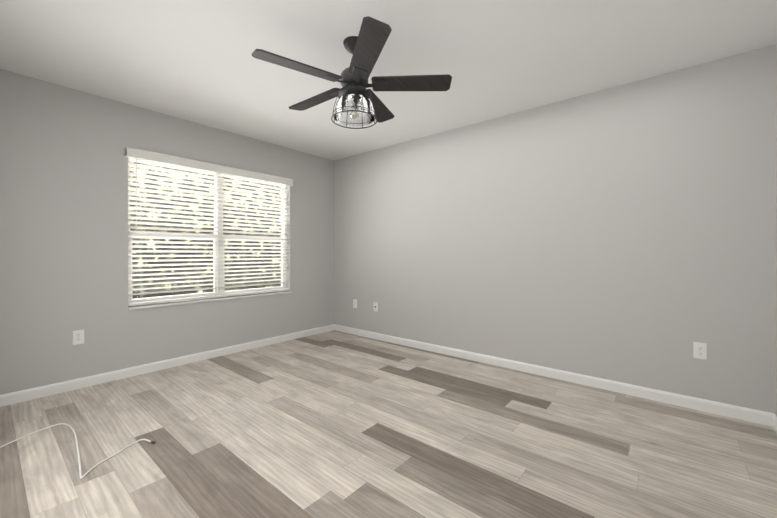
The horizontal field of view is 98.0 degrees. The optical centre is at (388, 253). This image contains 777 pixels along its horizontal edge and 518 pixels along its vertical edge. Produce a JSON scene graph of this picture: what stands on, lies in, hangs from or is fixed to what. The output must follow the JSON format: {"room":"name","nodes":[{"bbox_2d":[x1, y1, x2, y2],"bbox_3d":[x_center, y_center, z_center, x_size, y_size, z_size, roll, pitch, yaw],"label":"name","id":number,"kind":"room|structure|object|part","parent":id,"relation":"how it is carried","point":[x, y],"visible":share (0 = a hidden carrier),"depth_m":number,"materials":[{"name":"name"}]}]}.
{"room":"empty bedroom","nodes":[
{"label":"empty bedroom","id":0,"kind":"room"},
{"bbox_2d":[0,69,333,394],"bbox_3d":[-1.942,-0.120,3.608,0.160,2.440,3.740,0,0,40],"label":"wall","id":1,"kind":"structure","parent":0,"point":[63,218],"depth_m":2.86,"materials":[{"name":"grey paint"}]},
{"bbox_2d":[73,329,83,344],"bbox_3d":[-2.536,0.683,2.764,0.009,0.115,0.070,0,0,40],"label":"electrical outlet","id":2,"kind":"object","parent":1,"relation":"attached to","point":[78,336],"visible":1,"depth_m":2.76,"materials":[{"name":"white plastic"}]},
{"bbox_2d":[0,324,333,406],"bbox_3d":[-1.875,1.059,3.556,0.013,0.082,3.420,0,0,40],"label":"baseboard","id":3,"kind":"structure","parent":1,"relation":"attached to","point":[38,392],"depth_m":3.08,"materials":[{"name":"white wood"}]},
{"bbox_2d":[128,157,286,306],"bbox_3d":[-1.873,-0.225,3.731,0.078,1.410,1.677,0,0,40],"label":"window","id":4,"kind":"structure","parent":1,"relation":"in","point":[219,291],"depth_m":3.69,"materials":[{"name":"white plastic"}]},
{"bbox_2d":[128,157,288,305],"bbox_3d":[-1.839,-0.229,3.702,0.108,1.397,1.665,0,0,40],"label":"window blind","id":5,"kind":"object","parent":1,"relation":"in","point":[184,199],"depth_m":3.53,"materials":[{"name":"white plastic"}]},
{"bbox_2d":[124,147,292,185],"bbox_3d":[-1.774,-0.900,3.636,0.058,0.084,1.717,0,0,40],"label":"blind valance","id":6,"kind":"object","parent":1,"relation":"attached to","point":[162,158],"visible":1,"depth_m":3.44,"materials":[{"name":"white plastic"}]},
{"bbox_2d":[136,159,136,227],"bbox_3d":[-2.281,-0.546,3.058,0.015,0.624,0.011,0,0,22],"label":"tilt wand","id":7,"kind":"object","parent":6,"relation":"hanging from","point":[136,196],"depth_m":3.05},
{"bbox_2d":[128,291,290,309],"bbox_3d":[-1.815,0.490,3.685,0.098,0.020,1.679,0,0,40],"label":"window sill","id":8,"kind":"structure","parent":1,"relation":"attached to","point":[193,301],"depth_m":3.48,"materials":[{"name":"stone"}]},
{"bbox_2d":[0,330,776,517],"bbox_3d":[-0.251,1.164,2.204,4.560,0.120,3.740,0,0,40],"label":"floor","id":9,"kind":"structure","parent":0,"point":[333,424],"depth_m":1.94,"materials":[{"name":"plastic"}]},
{"bbox_2d":[0,423,150,478],"bbox_3d":[-2.124,1.048,2.089,1.507,0.111,0.778,0,0,40],"label":"coaxial cable","id":10,"kind":"object","parent":9,"relation":"on","point":[80,473],"visible":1,"depth_m":1.93,"materials":[{"name":"white plastic"}]},
{"bbox_2d":[0,0,776,159],"bbox_3d":[-0.251,-1.396,2.196,4.560,0.120,3.740,0,0,40],"label":"ceiling","id":11,"kind":"structure","parent":0,"point":[196,61],"depth_m":2.23,"materials":[{"name":"white paint"}]},
{"bbox_2d":[252,16,451,128],"bbox_3d":[-0.249,-1.090,2.163,1.142,0.492,1.186,0,0,40],"label":"ceiling fan","id":12,"kind":"object","parent":11,"relation":"hanging from","point":[365,46],"visible":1,"depth_m":2.07,"materials":[{"name":"black wood"}]},
{"bbox_3d":[-0.216,-1.169,2.142,0.212,0.334,0.212,0,0,40],"label":"motor","id":13,"kind":"part","parent":12,"relation":"part of","materials":[{"name":"black metal"}]},
{"bbox_3d":[-0.216,-0.929,2.142,0.260,0.143,0.260,0,0,40],"label":"lamp shade","id":14,"kind":"part","parent":12,"relation":"part of","materials":[{"name":"clear glass"}]},
{"bbox_3d":[-0.216,-0.930,2.142,0.062,0.142,0.062,0,0,40],"label":"bulb","id":15,"kind":"part","parent":12,"relation":"part of","materials":[{"name":"clear glass"}]},
{"bbox_2d":[334,45,775,413],"bbox_3d":[0.956,-0.120,3.524,4.400,2.440,0.160,0,0,40],"label":"wall","id":16,"kind":"structure","parent":0,"point":[624,233],"depth_m":2.79,"materials":[{"name":"grey paint"}]},
{"bbox_2d":[353,299,356,307],"bbox_3d":[-0.454,0.677,4.590,0.070,0.115,0.009,0,0,40],"label":"electrical outlet","id":17,"kind":"object","parent":16,"relation":"attached to","point":[354,303],"visible":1,"depth_m":4.59,"materials":[{"name":"white plastic"}]},
{"bbox_2d":[374,302,377,311],"bbox_3d":[-0.170,0.683,4.347,0.070,0.115,0.020,0,0,40],"label":"electrical outlet","id":18,"kind":"object","parent":16,"relation":"attached to","point":[375,306],"visible":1,"depth_m":4.34,"materials":[{"name":"white plastic"}]},
{"bbox_2d":[334,324,773,425],"bbox_3d":[0.839,1.060,3.513,4.240,0.082,0.013,0,0,40],"label":"baseboard","id":19,"kind":"structure","parent":16,"relation":"attached to","point":[738,412],"depth_m":2.79,"materials":[{"name":"white wood"}]},
{"bbox_2d":[693,342,706,359],"bbox_3d":[2.197,0.684,2.383,0.070,0.115,0.009,0,0,40],"label":"electrical outlet","id":20,"kind":"object","parent":16,"relation":"attached to","point":[699,350],"visible":1,"depth_m":2.38,"materials":[{"name":"white plastic"}]},
{"bbox_2d":[775,44,776,415],"bbox_3d":[1.389,-0.111,0.731,0.160,2.440,3.580,0,0,40],"label":"wall","id":21,"kind":"structure","parent":0,"point":[776,261],"depth_m":2.14,"materials":[{"name":"grey paint"}]},
{"bbox_2d":[772,414,776,432],"bbox_3d":[1.373,1.067,0.851,0.013,0.082,3.420,0,0,40],"label":"baseboard","id":22,"kind":"structure","parent":21,"relation":"attached to","point":[774,421],"depth_m":2.12,"materials":[{"name":"white wood"}]},
{"label":"outside","id":23,"kind":"structure","parent":0,"visible":0},
{"bbox_2d":[130,158,281,305],"bbox_3d":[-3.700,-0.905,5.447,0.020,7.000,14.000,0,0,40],"label":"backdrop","id":24,"kind":"structure","parent":23,"point":[182,275],"depth_m":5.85,"materials":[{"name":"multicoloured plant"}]}
]}

